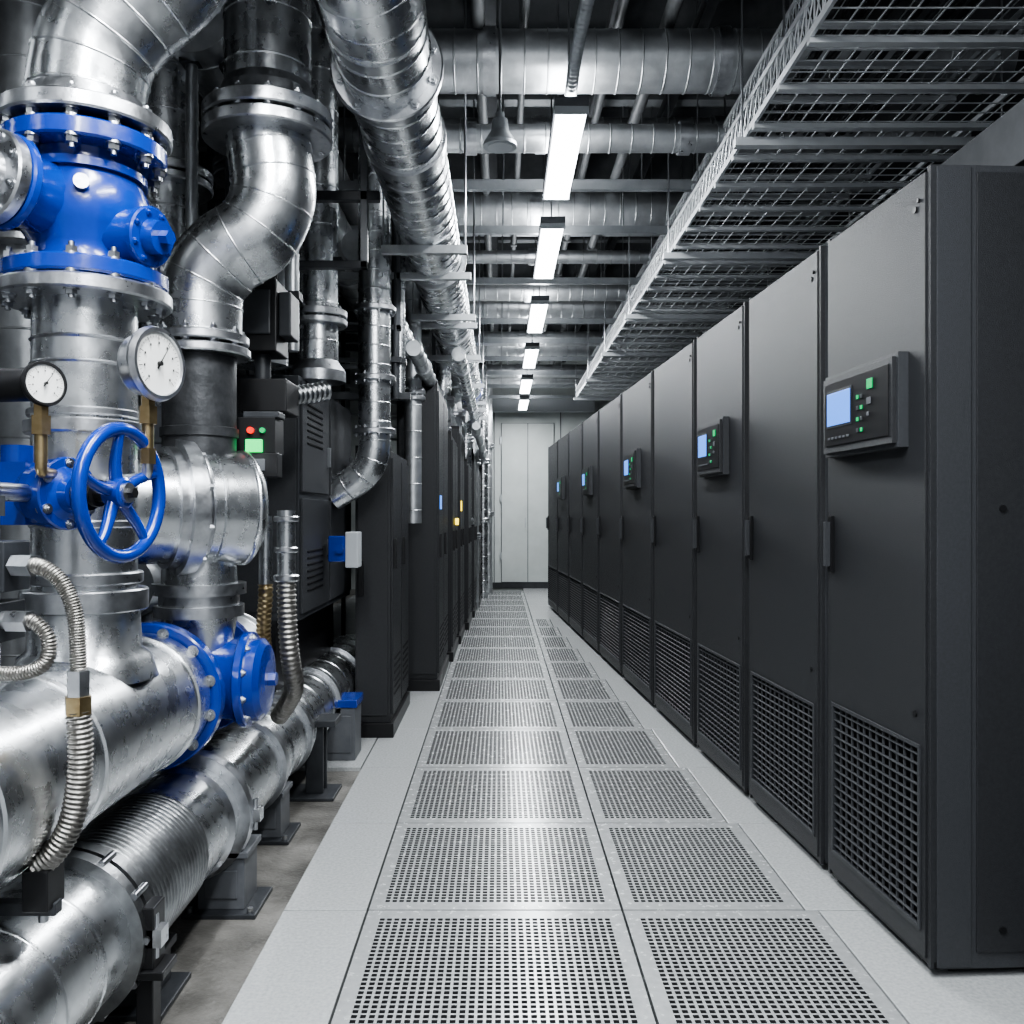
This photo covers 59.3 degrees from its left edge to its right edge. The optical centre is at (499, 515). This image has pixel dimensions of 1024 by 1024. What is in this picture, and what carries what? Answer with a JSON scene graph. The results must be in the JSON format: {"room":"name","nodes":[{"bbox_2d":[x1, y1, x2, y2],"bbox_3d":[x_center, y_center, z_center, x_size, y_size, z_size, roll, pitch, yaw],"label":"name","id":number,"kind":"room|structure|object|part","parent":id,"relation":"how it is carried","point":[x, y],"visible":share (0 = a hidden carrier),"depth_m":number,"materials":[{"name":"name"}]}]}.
{"room":"data center","nodes":[
{"label":"data center","id":0,"kind":"room"},
{"bbox_2d":[94,589,359,1023],"bbox_3d":[-1.645,1.310,7.300,1.910,0.080,16.600,0,0,0],"label":"floor","id":1,"kind":"structure","parent":0,"point":[219,955],"depth_m":2.75,"materials":[{"name":"concrete"}]},
{"bbox_2d":[0,0,45,665],"bbox_3d":[-1.620,-0.840,3.100,0.405,4.220,0.405,0,0,-40],"label":"riser pipe","id":2,"kind":"object","parent":1,"relation":"on","point":[18,18],"visible":0.09,"depth_m":2.96,"materials":[{"name":"metal"}]},
{"bbox_2d":[104,933,190,1020],"bbox_3d":[-0.966,1.205,2.370,0.232,0.130,0.220,0,0,0],"label":"stand","id":3,"kind":"object","parent":1,"relation":"on","point":[173,983],"visible":0.12,"depth_m":2.35,"materials":[{"name":"grey paint"}]},
{"bbox_2d":[136,896,176,1023],"bbox_3d":[-0.835,1.080,2.075,0.230,0.380,0.150,0,0,0],"label":"stand","id":4,"kind":"object","parent":1,"relation":"on","point":[154,971],"visible":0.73,"depth_m":2.05,"materials":[{"name":"black metal"}]},
{"bbox_2d":[138,58,213,621],"bbox_3d":[-1.280,-0.840,3.450,0.348,4.220,0.348,0,0,36],"label":"riser pipe","id":5,"kind":"object","parent":1,"relation":"on","point":[167,97],"visible":0.16,"depth_m":3.35,"materials":[{"name":"metal"}]},
{"bbox_2d":[237,613,256,632],"bbox_3d":[-1.128,0.177,3.530,0.457,1.054,0.871,0,0,-25],"label":"pipe","id":6,"kind":"object","parent":5,"relation":"attached to","point":[246,620],"visible":0.02,"depth_m":3.44,"materials":[{"name":"silver metal"}]},
{"bbox_2d":[256,516,272,645],"bbox_3d":[-0.884,0.334,3.395,0.066,0.667,0.257,0,0,-11],"label":"hose","id":7,"kind":"object","parent":6,"relation":"attached to","point":[265,589],"visible":0.5,"depth_m":3.28,"materials":[{"name":"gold metal"}]},
{"bbox_2d":[181,834,272,919],"bbox_3d":[-0.886,1.170,2.940,0.232,0.200,0.220,0,0,0],"label":"stand","id":8,"kind":"object","parent":1,"relation":"on","point":[233,893],"visible":0.8,"depth_m":2.87,"materials":[{"name":"grey paint"}]},
{"bbox_2d":[0,634,354,1023],"bbox_3d":[-0.989,0.960,3.625,0.442,0.420,4.750,0,0,0],"label":"pipe","id":9,"kind":"object","parent":8,"relation":"on","point":[177,830],"visible":0.73,"depth_m":2.25,"materials":[{"name":"metal"}]},
{"bbox_2d":[0,610,210,922],"bbox_3d":[-1.050,0.500,1.955,0.402,0.580,1.410,0,0,0],"label":"pipe","id":10,"kind":"object","parent":9,"relation":"attached to","point":[151,697],"depth_m":2.02,"materials":[{"name":"metal"}]},
{"bbox_2d":[0,482,31,642],"bbox_3d":[-0.995,0.140,1.970,0.150,0.420,0.459,0,0,0],"label":"pipe fitting","id":11,"kind":"object","parent":10,"relation":"on","point":[10,492],"visible":0.6,"depth_m":1.81,"materials":[{"name":"grey paint"}]},
{"bbox_2d":[0,611,57,680],"bbox_3d":[-0.941,0.254,1.756,0.159,0.136,0.051,0,0,0],"label":"hose","id":12,"kind":"object","parent":11,"relation":"attached to","point":[16,621],"visible":1,"depth_m":1.74,"materials":[{"name":"silver metal"}]},
{"bbox_2d":[6,555,94,871],"bbox_3d":[-0.877,0.388,1.751,0.171,0.621,0.067,0,0,10],"label":"hose","id":13,"kind":"object","parent":11,"relation":"attached to","point":[78,700],"visible":1,"depth_m":1.74,"materials":[{"name":"silver metal"}]},
{"bbox_3d":[-1.030,0.735,1.755,0.340,0.110,0.070,0,0,0],"label":"hanger bracket","id":14,"kind":"part","parent":10,"relation":"part of","materials":[{"name":"black metal"}]},
{"bbox_2d":[0,270,172,615],"bbox_3d":[-1.050,-0.089,2.280,0.416,0.999,0.416,0,0,0],"label":"riser pipe","id":15,"kind":"object","parent":10,"relation":"attached to","point":[80,321],"visible":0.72,"depth_m":2.17,"materials":[{"name":"metal"}]},
{"bbox_2d":[0,422,165,562],"bbox_3d":[-0.985,-0.050,2.014,0.425,0.306,0.303,0,0,21],"label":"valve","id":16,"kind":"object","parent":15,"relation":"attached to","point":[68,500],"visible":0.97,"depth_m":1.96,"materials":[{"name":"blue metal"}]},
{"bbox_2d":[0,360,66,478],"bbox_3d":[-0.984,-0.205,2.015,0.151,0.248,0.294,0,0,18],"label":"pressure gauge","id":17,"kind":"object","parent":16,"relation":"attached to","point":[42,383],"visible":0.98,"depth_m":1.90,"materials":[{"name":"white metal"}]},
{"bbox_2d":[106,326,184,482],"bbox_3d":[-0.870,-0.251,2.075,0.267,0.351,0.168,0,0,28],"label":"pressure gauge","id":18,"kind":"object","parent":16,"relation":"attached to","point":[150,361],"visible":0.95,"depth_m":2.02,"materials":[{"name":"metal"}]},
{"bbox_2d":[0,110,175,293],"bbox_3d":[-1.027,-0.756,2.236,0.462,0.418,0.484,0,0,0],"label":"control valve","id":19,"kind":"object","parent":15,"relation":"on","point":[75,186],"visible":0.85,"depth_m":2.14,"materials":[{"name":"metal"}]},
{"bbox_2d":[0,0,227,156],"bbox_3d":[-0.931,-1.832,2.280,0.654,1.796,0.416,0,0,0],"label":"riser pipe","id":20,"kind":"object","parent":19,"relation":"on","point":[101,59],"visible":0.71,"depth_m":2.16,"materials":[{"name":"metal"}]},
{"bbox_2d":[141,621,277,770],"bbox_3d":[-0.996,0.540,2.917,0.552,0.444,0.534,0,0,0],"label":"valve","id":21,"kind":"object","parent":10,"relation":"attached to","point":[242,676],"visible":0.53,"depth_m":2.77,"materials":[{"name":"metal"}]},
{"bbox_2d":[151,0,332,651],"bbox_3d":[-0.831,-1.150,2.883,0.580,3.200,0.410,0,0,-12],"label":"riser pipe","id":22,"kind":"object","parent":21,"relation":"on","point":[265,116],"visible":0.93,"depth_m":2.79,"materials":[{"name":"metal"}]},
{"bbox_2d":[138,440,268,575],"bbox_3d":[-1.007,-0.026,2.816,0.480,0.424,0.424,0,0,-37],"label":"pipe section","id":23,"kind":"object","parent":22,"relation":"attached to","point":[217,506],"visible":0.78,"depth_m":2.72,"materials":[{"name":"metal"}]},
{"bbox_2d":[237,411,284,484],"bbox_3d":[-0.810,-0.200,3.051,0.140,0.300,0.138,0,0,0],"label":"box","id":24,"kind":"object","parent":23,"relation":"attached to","point":[260,432],"visible":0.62,"depth_m":3.00,"materials":[{"name":"black plastic"}]},
{"bbox_2d":[270,510,303,724],"bbox_3d":[-0.790,0.393,3.345,0.114,0.827,0.385,0,0,-16],"label":"hose","id":25,"kind":"object","parent":9,"relation":"attached to","point":[286,577],"visible":1,"depth_m":3.18,"materials":[{"name":"silver metal"}]},
{"bbox_2d":[251,781,300,844],"bbox_3d":[-0.917,1.175,3.580,0.202,0.190,0.220,0,0,0],"label":"stand","id":26,"kind":"object","parent":1,"relation":"on","point":[276,828],"visible":0.52,"depth_m":3.51,"materials":[{"name":"grey paint"}]},
{"bbox_2d":[179,57,406,400],"bbox_3d":[-0.936,-0.840,3.570,0.320,4.220,3.140,0,0,15],"label":"conduit","id":27,"kind":"object","parent":1,"relation":"on","point":[288,277],"visible":0.17,"depth_m":3.34,"materials":[{"name":"metal"}]},
{"bbox_2d":[239,274,298,417],"bbox_3d":[-0.884,-0.862,3.307,0.258,0.985,0.214,0,0,0],"label":"electrical box","id":28,"kind":"object","parent":27,"relation":"attached to","point":[271,312],"visible":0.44,"depth_m":3.22,"materials":[{"name":"black plastic"}]},
{"bbox_2d":[297,381,331,404],"bbox_3d":[-0.804,-0.474,3.466,0.098,0.128,0.358,0,0,41],"label":"hose","id":29,"kind":"object","parent":28,"relation":"attached to","point":[317,392],"visible":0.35,"depth_m":3.52,"materials":[{"name":"silver metal"}]},
{"bbox_2d":[290,713,341,801],"bbox_3d":[-0.880,1.095,4.110,0.280,0.350,0.220,0,0,0],"label":"stand","id":30,"kind":"object","parent":1,"relation":"on","point":[316,788],"visible":0.66,"depth_m":4.07,"materials":[{"name":"grey paint"}]},
{"bbox_2d":[206,131,487,635],"bbox_3d":[-0.890,-0.740,8.000,1.460,4.020,8.540,0,0,0],"label":"support frame","id":31,"kind":"object","parent":1,"relation":"on","point":[364,196],"visible":0.22,"depth_m":4.98,"materials":[{"name":"grey paint"}]},
{"bbox_2d":[138,564,160,615],"bbox_3d":[-1.350,0.250,4.600,0.264,0.264,2.800,0,0,0],"label":"pipe","id":32,"kind":"object","parent":31,"relation":"attached to","point":[152,572],"visible":0.03,"depth_m":3.21,"materials":[{"name":"metal"}]},
{"bbox_2d":[154,407,160,442],"bbox_3d":[-1.250,-0.300,4.650,0.224,0.224,2.700,0,0,0],"label":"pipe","id":33,"kind":"object","parent":31,"relation":"attached to","point":[157,439],"visible":0.02,"depth_m":3.30,"materials":[{"name":"metal"}]},
{"bbox_2d":[341,228,431,363],"bbox_3d":[-0.800,-1.530,9.300,0.224,0.224,8.400,0,0,0],"label":"pipe","id":34,"kind":"object","parent":31,"relation":"attached to","point":[349,245],"visible":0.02,"depth_m":5.10,"materials":[{"name":"metal"}]},
{"bbox_2d":[390,316,416,359],"bbox_3d":[-0.620,-1.130,9.400,0.154,0.154,8.200,0,0,0],"label":"pipe","id":35,"kind":"object","parent":31,"relation":"attached to","point":[408,334],"visible":0.09,"depth_m":5.53,"materials":[{"name":"metal"}]},
{"bbox_2d":[404,269,425,522],"bbox_3d":[-0.600,-1.350,6.200,0.174,2.800,0.174,0,0,31],"label":"riser pipe","id":36,"kind":"object","parent":31,"relation":"attached to","point":[413,381],"visible":0.55,"depth_m":6.14,"materials":[{"name":"metal"}]},
{"bbox_2d":[406,340,462,435],"bbox_3d":[-0.500,-0.970,9.350,0.114,0.114,8.300,0,0,0],"label":"pipe","id":37,"kind":"object","parent":31,"relation":"attached to","point":[422,365],"visible":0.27,"depth_m":5.68,"materials":[{"name":"metal"}]},
{"bbox_2d":[452,347,483,438],"bbox_3d":[-0.300,-1.170,10.500,0.124,0.124,8.000,0,0,0],"label":"pipe","id":38,"kind":"object","parent":31,"relation":"attached to","point":[461,366],"visible":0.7,"depth_m":7.61,"materials":[{"name":"metal"}]},
{"bbox_2d":[472,422,487,459],"bbox_3d":[-0.240,-0.900,11.750,0.104,0.104,5.500,0,0,0],"label":"pipe","id":39,"kind":"object","parent":31,"relation":"attached to","point":[477,431],"visible":0.95,"depth_m":10.25,"materials":[{"name":"metal"}]},
{"bbox_2d":[200,203,349,410],"bbox_3d":[-2.650,-0.900,7.400,0.100,4.500,16.800,0,0,0],"label":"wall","id":40,"kind":"structure","parent":0,"point":[203,207],"depth_m":11.39,"materials":[{"name":"black"}]},
{"bbox_2d":[350,352,649,590],"bbox_3d":[0.000,-0.700,15.695,5.200,4.700,0.210,0,0,0],"label":"wall","id":41,"kind":"structure","parent":0,"point":[564,423],"depth_m":15.60,"materials":[{"name":"grey paint"}]},
{"bbox_2d":[493,582,547,587],"bbox_3d":[0.350,1.200,15.585,2.100,0.100,0.030,0,0,0],"label":"baseboard","id":42,"kind":"structure","parent":41,"relation":"attached to","point":[495,584],"depth_m":15.57,"materials":[{"name":"grey paint"}]},
{"bbox_2d":[500,423,553,581],"bbox_3d":[0.470,-0.230,15.565,0.940,2.760,0.070,0,0,0],"label":"door","id":43,"kind":"structure","parent":41,"relation":"in","point":[524,446],"depth_m":15.56,"materials":[{"name":"grey paint"}]},
{"bbox_2d":[199,0,950,361],"bbox_3d":[0.000,-2.850,8.000,5.200,0.400,15.000,0,0,0],"label":"ceiling","id":44,"kind":"structure","parent":0,"point":[441,14],"depth_m":6.69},
{"bbox_2d":[212,153,288,370],"bbox_3d":[-1.050,-1.800,3.900,0.377,2.300,0.377,0,0,0],"label":"riser pipe","id":45,"kind":"object","parent":44,"relation":"hanging from","point":[218,162],"visible":0.08,"depth_m":3.84,"materials":[{"name":"metal"}]},
{"bbox_2d":[329,125,395,508],"bbox_3d":[-0.750,-1.494,4.800,0.389,2.912,0.230,0,0,0],"label":"pipe","id":46,"kind":"object","parent":44,"relation":"hanging from","point":[374,308],"visible":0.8,"depth_m":4.73,"materials":[{"name":"metal"}]},
{"bbox_2d":[317,0,486,416],"bbox_3d":[-0.406,-2.005,7.299,0.492,1.450,10.401,0,0,0],"label":"spiral duct","id":47,"kind":"object","parent":44,"relation":"hanging from","point":[387,68],"visible":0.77,"depth_m":3.29,"materials":[{"name":"metal"}]},
{"bbox_2d":[483,0,516,153],"bbox_3d":[0.000,-2.183,4.000,0.150,1.094,0.150,0,0,0],"label":"pendant lamp","id":48,"kind":"object","parent":44,"relation":"hanging from","point":[499,140],"visible":1,"depth_m":3.97,"materials":[{"name":"grey metal"}]},
{"bbox_2d":[518,361,529,409],"bbox_3d":[0.370,-2.234,14.150,0.150,0.992,1.340,0,0,0],"label":"ceiling light","id":49,"kind":"object","parent":44,"relation":"hanging from","point":[524,399],"visible":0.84,"depth_m":13.80,"materials":[{"name":"grey paint"}]},
{"bbox_2d":[519,374,532,393],"bbox_3d":[0.350,-2.234,12.150,0.150,0.992,1.340,0,0,0],"label":"ceiling light","id":50,"kind":"object","parent":44,"relation":"hanging from","point":[526,379],"visible":0.85,"depth_m":11.91,"materials":[{"name":"grey paint"}]},
{"bbox_2d":[522,265,539,368],"bbox_3d":[0.340,-2.234,10.000,0.150,0.992,1.240,0,0,0],"label":"ceiling light","id":51,"kind":"object","parent":44,"relation":"hanging from","point":[531,350],"visible":0.86,"depth_m":9.70,"materials":[{"name":"grey paint"}]},
{"bbox_2d":[527,237,548,332],"bbox_3d":[0.330,-2.234,7.975,0.150,0.992,1.190,0,0,0],"label":"ceiling light","id":52,"kind":"object","parent":44,"relation":"hanging from","point":[539,303],"visible":0.84,"depth_m":7.73,"materials":[{"name":"grey paint"}]},
{"bbox_2d":[426,346,679,355],"bbox_3d":[0.450,-2.384,11.400,3.700,0.732,0.264,0,0,0],"label":"duct","id":53,"kind":"object","parent":44,"relation":"hanging from","point":[491,350],"visible":0.19,"depth_m":11.30,"materials":[{"name":"metal"}]},
{"bbox_2d":[480,378,636,383],"bbox_3d":[0.450,-2.364,13.800,3.700,0.772,0.244,0,0,0],"label":"duct","id":54,"kind":"object","parent":44,"relation":"hanging from","point":[489,380],"visible":0.13,"depth_m":13.70,"materials":[{"name":"metal"}]},
{"bbox_2d":[422,330,701,346],"bbox_3d":[0.450,-2.344,10.300,3.700,0.812,0.184,0,0,0],"label":"duct","id":55,"kind":"object","parent":44,"relation":"hanging from","point":[425,333],"visible":0.34,"depth_m":10.23,"materials":[{"name":"metal"}]},
{"bbox_2d":[543,0,588,200],"bbox_3d":[0.310,-2.234,4.425,0.150,0.992,1.090,0,0,0],"label":"ceiling light","id":56,"kind":"object","parent":44,"relation":"hanging from","point":[569,114],"visible":0.95,"depth_m":4.21,"materials":[{"name":"white plastic"}]},
{"bbox_2d":[479,364,660,377],"bbox_3d":[0.450,-2.339,12.600,3.700,0.822,0.204,0,0,0],"label":"duct","id":57,"kind":"object","parent":44,"relation":"hanging from","point":[490,367],"visible":0.27,"depth_m":12.53,"materials":[{"name":"metal"}]},
{"bbox_2d":[422,264,724,317],"bbox_3d":[0.450,-2.394,9.300,3.700,0.712,0.264,0,0,0],"label":"duct","id":58,"kind":"object","parent":44,"relation":"hanging from","point":[492,309],"visible":0.14,"depth_m":9.20,"materials":[{"name":"metal"}]},
{"bbox_2d":[390,160,798,264],"bbox_3d":[0.450,-2.344,6.950,3.700,0.812,0.124,0,0,0],"label":"duct","id":59,"kind":"object","parent":44,"relation":"hanging from","point":[481,256],"visible":0.3,"depth_m":6.91,"materials":[{"name":"metal"}]},
{"bbox_2d":[338,94,875,153],"bbox_3d":[0.450,-2.504,5.600,3.700,0.492,0.224,0,0,0],"label":"duct","id":60,"kind":"object","parent":44,"relation":"attached to","point":[351,124],"visible":0.15,"depth_m":5.52,"materials":[{"name":"metal"}]},
{"bbox_2d":[390,153,824,225],"bbox_3d":[0.450,-2.404,6.500,3.700,0.692,0.304,0,0,0],"label":"duct","id":61,"kind":"object","parent":44,"relation":"attached to","point":[520,208],"visible":0.21,"depth_m":6.37,"materials":[{"name":"metal"}]},
{"bbox_2d":[338,94,881,412],"bbox_3d":[0.500,-2.250,9.285,3.600,0.960,12.230,0,0,0],"label":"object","id":62,"kind":"object","parent":44,"relation":"attached to","point":[551,403],"visible":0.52,"depth_m":7.28,"materials":[{"name":"metal"}]},
{"bbox_2d":[173,7,391,355],"bbox_3d":[-1.100,-1.800,8.350,0.324,0.324,10.300,0,0,0],"label":"pipe","id":63,"kind":"object","parent":62,"relation":"attached to","point":[206,48],"visible":0.04,"depth_m":3.31,"materials":[{"name":"metal"}]},
{"bbox_2d":[314,0,683,363],"bbox_3d":[-0.122,-2.203,8.600,1.931,0.477,13.600,0,0,0],"label":"ceiling pipes","id":64,"kind":"object","parent":62,"relation":"attached to","point":[672,9],"visible":0.17,"depth_m":5.28,"materials":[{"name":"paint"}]},
{"bbox_2d":[564,0,594,95],"bbox_3d":[0.328,-2.239,2.813,0.067,0.832,2.279,0,0,-1],"label":"conduit","id":65,"kind":"object","parent":64,"relation":"attached to","point":[585,7],"visible":1,"depth_m":3.56,"materials":[{"name":"metal"}]},
{"bbox_2d":[533,94,564,278],"bbox_3d":[0.320,-2.234,6.025,0.150,0.992,1.190,0,0,0],"label":"ceiling light","id":66,"kind":"object","parent":62,"relation":"hanging from","point":[551,228],"visible":0.88,"depth_m":5.81,"materials":[{"name":"grey paint"}]},
{"bbox_2d":[430,0,1018,96],"bbox_3d":[0.900,-2.384,4.300,3.000,0.732,0.304,0,0,0],"label":"duct","id":67,"kind":"object","parent":62,"relation":"hanging from","point":[533,61],"visible":0.5,"depth_m":4.18,"materials":[{"name":"metal"}]},
{"bbox_2d":[466,237,754,301],"bbox_3d":[0.450,-2.349,8.200,3.700,0.802,0.204,0,0,0],"label":"duct","id":68,"kind":"object","parent":44,"relation":"hanging from","point":[497,293],"visible":0.23,"depth_m":8.12,"materials":[{"name":"metal"}]},
{"bbox_2d":[445,0,971,155],"bbox_3d":[0.850,-2.309,4.650,3.100,0.882,0.164,0,0,0],"label":"duct","id":69,"kind":"object","parent":44,"relation":"hanging from","point":[683,138],"visible":0.5,"depth_m":4.59,"materials":[{"name":"metal"}]},
{"bbox_2d":[574,0,1023,399],"bbox_3d":[1.468,-2.252,6.545,1.085,1.595,9.917,0,0,0],"label":"cable tray","id":70,"kind":"object","parent":44,"relation":"hanging from","point":[672,239],"visible":0.94,"depth_m":3.76,"materials":[{"name":"silver metal"}]},
{"bbox_2d":[587,0,1023,368],"bbox_3d":[1.600,-2.447,6.545,1.020,1.205,9.917,0,0,0],"label":"cable tray","id":71,"kind":"object","parent":44,"relation":"hanging from","point":[776,40],"visible":0.47,"depth_m":4.85,"materials":[{"name":"silver metal"}]},
{"bbox_2d":[600,0,979,363],"bbox_3d":[1.535,-1.950,6.550,0.672,0.056,9.904,0,0,0],"label":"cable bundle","id":72,"kind":"object","parent":71,"relation":"on","point":[814,55],"visible":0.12,"depth_m":4.27,"materials":[{"name":"black plastic"}]},
{"bbox_2d":[222,588,1023,1023],"bbox_3d":[-0.428,1.270,7.607,3.755,0.039,15.978,0,0,0],"label":"floor","id":73,"kind":"structure","parent":0,"point":[548,860],"depth_m":3.01,"materials":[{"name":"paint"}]},
{"bbox_2d":[237,375,352,780],"bbox_3d":[-1.085,0.310,4.706,0.430,1.880,1.388,0,0,0],"label":"enclosure","id":74,"kind":"object","parent":73,"relation":"on","point":[316,443],"visible":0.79,"depth_m":4.29,"materials":[{"name":"grey paint"}]},
{"bbox_2d":[290,0,346,385],"bbox_3d":[-0.860,-1.790,4.250,0.275,2.320,0.275,0,0,20],"label":"riser pipe","id":75,"kind":"object","parent":74,"relation":"on","point":[321,317],"visible":0.6,"depth_m":4.16,"materials":[{"name":"metal"}]},
{"bbox_2d":[328,532,361,567],"bbox_3d":[-0.785,0.170,4.545,0.150,0.180,0.150,0,0,0],"label":"switch","id":76,"kind":"object","parent":74,"relation":"attached to","point":[347,548],"visible":1,"depth_m":4.50,"materials":[{"name":"blue plastic"}]},
{"bbox_2d":[327,692,362,759],"bbox_3d":[-0.830,1.095,4.700,0.200,0.310,0.220,0,0,0],"label":"junction box","id":77,"kind":"object","parent":73,"relation":"on","point":[343,740],"visible":0.56,"depth_m":4.60,"materials":[{"name":"grey paint"}]},
{"bbox_2d":[355,445,409,737],"bbox_3d":[-0.715,0.425,5.535,0.250,1.650,0.930,0,0,0],"label":"tall cabinet","id":78,"kind":"object","parent":73,"relation":"on","point":[381,514],"visible":0.9,"depth_m":5.09,"materials":[{"name":"black metal"}]},
{"bbox_2d":[397,381,448,690],"bbox_3d":[-0.590,0.140,7.010,0.340,2.220,1.180,0,0,0],"label":"tall cabinet","id":79,"kind":"object","parent":73,"relation":"on","point":[428,659],"visible":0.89,"depth_m":6.44,"materials":[{"name":"black metal"}]},
{"bbox_2d":[447,431,458,661],"bbox_3d":[-0.545,0.260,8.210,0.350,1.980,0.980,0,0,0],"label":"tall cabinet","id":80,"kind":"object","parent":73,"relation":"on","point":[453,520],"visible":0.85,"depth_m":7.77,"materials":[{"name":"black metal"}]},
{"bbox_2d":[436,341,454,430],"bbox_3d":[-0.520,-1.675,8.100,0.232,1.950,0.232,0,0,27],"label":"riser pipe","id":81,"kind":"object","parent":80,"relation":"on","point":[443,370],"visible":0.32,"depth_m":8.03,"materials":[{"name":"metal"}]},
{"bbox_2d":[451,426,464,643],"bbox_3d":[-0.535,0.185,9.285,0.330,2.130,1.030,0,0,0],"label":"tall cabinet","id":82,"kind":"object","parent":73,"relation":"on","point":[457,436],"visible":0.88,"depth_m":8.84,"materials":[{"name":"black metal"}]},
{"bbox_2d":[463,459,471,629],"bbox_3d":[-0.505,0.310,10.435,0.350,1.880,1.130,0,0,0],"label":"tall cabinet","id":83,"kind":"object","parent":73,"relation":"on","point":[467,469],"visible":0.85,"depth_m":9.92,"materials":[{"name":"black metal"}]},
{"bbox_2d":[451,382,464,433],"bbox_3d":[-0.500,-1.625,9.900,0.232,2.050,0.232,0,0,27],"label":"riser pipe","id":84,"kind":"object","parent":83,"relation":"on","point":[458,411],"visible":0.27,"depth_m":9.83,"materials":[{"name":"metal"}]},
{"bbox_2d":[462,406,473,610],"bbox_3d":[-0.420,-0.700,11.050,0.203,3.900,0.203,0,0,45],"label":"riser pipe","id":85,"kind":"object","parent":73,"relation":"on","point":[466,421],"visible":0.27,"depth_m":10.98,"materials":[{"name":"metal"}]},
{"bbox_2d":[471,449,476,617],"bbox_3d":[-0.480,0.210,11.635,0.360,2.080,1.130,0,0,0],"label":"tall cabinet","id":86,"kind":"object","parent":73,"relation":"on","point":[473,458],"visible":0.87,"depth_m":11.12,"materials":[{"name":"black metal"}]},
{"bbox_2d":[471,324,480,607],"bbox_3d":[-0.360,-0.700,12.250,0.203,3.900,0.203,0,0,-36],"label":"riser pipe","id":87,"kind":"object","parent":73,"relation":"on","point":[474,446],"visible":0.24,"depth_m":12.21,"materials":[{"name":"metal"}]},
{"bbox_2d":[479,472,480,606],"bbox_3d":[-0.455,0.285,12.935,0.370,1.930,1.330,0,0,0],"label":"tall cabinet","id":88,"kind":"object","parent":73,"relation":"on","point":[479,472],"visible":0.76,"depth_m":12.84,"materials":[{"name":"black metal"}]},
{"bbox_2d":[479,361,490,597],"bbox_3d":[-0.260,-0.700,13.800,0.232,3.900,0.232,0,0,-45],"label":"riser pipe","id":89,"kind":"object","parent":73,"relation":"on","point":[483,468],"visible":0.55,"depth_m":13.72,"materials":[{"name":"metal"}]},
{"bbox_2d":[488,361,494,592],"bbox_3d":[-0.200,-0.700,14.600,0.232,3.900,0.232,0,0,45],"label":"riser pipe","id":90,"kind":"object","parent":73,"relation":"on","point":[491,513],"visible":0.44,"depth_m":14.53,"materials":[{"name":"metal"}]},
{"bbox_2d":[546,441,557,612],"bbox_3d":[1.199,0.110,11.851,1.080,2.280,1.151,0,0,-3],"label":"tall cabinet","id":91,"kind":"object","parent":73,"relation":"on","point":[553,449],"visible":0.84,"depth_m":11.82,"materials":[{"name":"black metal"}]},
{"bbox_2d":[556,433,568,623],"bbox_3d":[1.247,0.110,10.700,1.098,2.280,1.051,0,0,-3],"label":"tall cabinet","id":92,"kind":"object","parent":73,"relation":"on","point":[563,443],"visible":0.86,"depth_m":10.62,"materials":[{"name":"black metal"}]},
{"bbox_2d":[567,422,582,636],"bbox_3d":[1.311,0.110,9.611,1.080,2.280,1.031,0,0,-3],"label":"tall cabinet","id":93,"kind":"object","parent":73,"relation":"on","point":[576,435],"visible":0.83,"depth_m":9.56,"materials":[{"name":"black metal"}]},
{"bbox_2d":[580,410,599,652],"bbox_3d":[1.354,0.110,8.560,1.098,2.280,0.971,0,0,-3],"label":"tall cabinet","id":94,"kind":"object","parent":73,"relation":"on","point":[590,471],"visible":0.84,"depth_m":8.44,"materials":[{"name":"black metal"}]},
{"bbox_2d":[596,393,622,673],"bbox_3d":[1.416,0.110,7.500,1.080,2.280,1.051,0,0,-3],"label":"tall cabinet","id":95,"kind":"object","parent":73,"relation":"on","point":[611,415],"visible":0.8,"depth_m":7.37,"materials":[{"name":"black metal"}]},
{"bbox_2d":[619,370,653,703],"bbox_3d":[1.462,0.110,6.400,1.098,2.280,1.051,0,0,-3],"label":"tall cabinet","id":96,"kind":"object","parent":73,"relation":"on","point":[638,400],"visible":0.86,"depth_m":6.25,"materials":[{"name":"black metal"}]},
{"bbox_2d":[650,339,696,743],"bbox_3d":[1.524,0.110,5.340,1.080,2.280,0.971,0,0,-3],"label":"tall cabinet","id":97,"kind":"object","parent":73,"relation":"on","point":[675,380],"visible":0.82,"depth_m":5.20,"materials":[{"name":"black metal"}]},
{"bbox_2d":[693,302,748,791],"bbox_3d":[1.562,0.110,4.405,1.098,2.280,0.801,0,0,-3],"label":"tall cabinet","id":98,"kind":"object","parent":73,"relation":"on","point":[723,350],"visible":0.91,"depth_m":4.25,"materials":[{"name":"black metal"}]},
{"bbox_2d":[745,246,827,864],"bbox_3d":[1.613,0.110,3.566,1.080,2.280,0.781,0,0,-3],"label":"tall cabinet","id":99,"kind":"object","parent":73,"relation":"on","point":[788,320],"visible":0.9,"depth_m":3.44,"materials":[{"name":"black metal"}]},
{"bbox_2d":[823,164,1023,970],"bbox_3d":[1.643,0.110,2.785,1.098,2.280,0.681,0,0,-3],"label":"tall cabinet","id":100,"kind":"object","parent":73,"relation":"on","point":[923,389],"visible":1,"depth_m":2.44,"materials":[{"name":"black metal"}]},
{"bbox_2d":[941,99,1023,165],"bbox_3d":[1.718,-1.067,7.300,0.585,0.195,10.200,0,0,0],"label":"wall","id":101,"kind":"structure","parent":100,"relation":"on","point":[1001,143],"depth_m":2.59,"materials":[{"name":"grey paint"}]},
{"bbox_2d":[650,0,1023,363],"bbox_3d":[2.650,-0.750,7.400,0.100,4.800,16.800,0,0,0],"label":"wall","id":102,"kind":"structure","parent":0,"point":[979,13],"depth_m":5.81,"materials":[{"name":"grey paint"}]}
]}

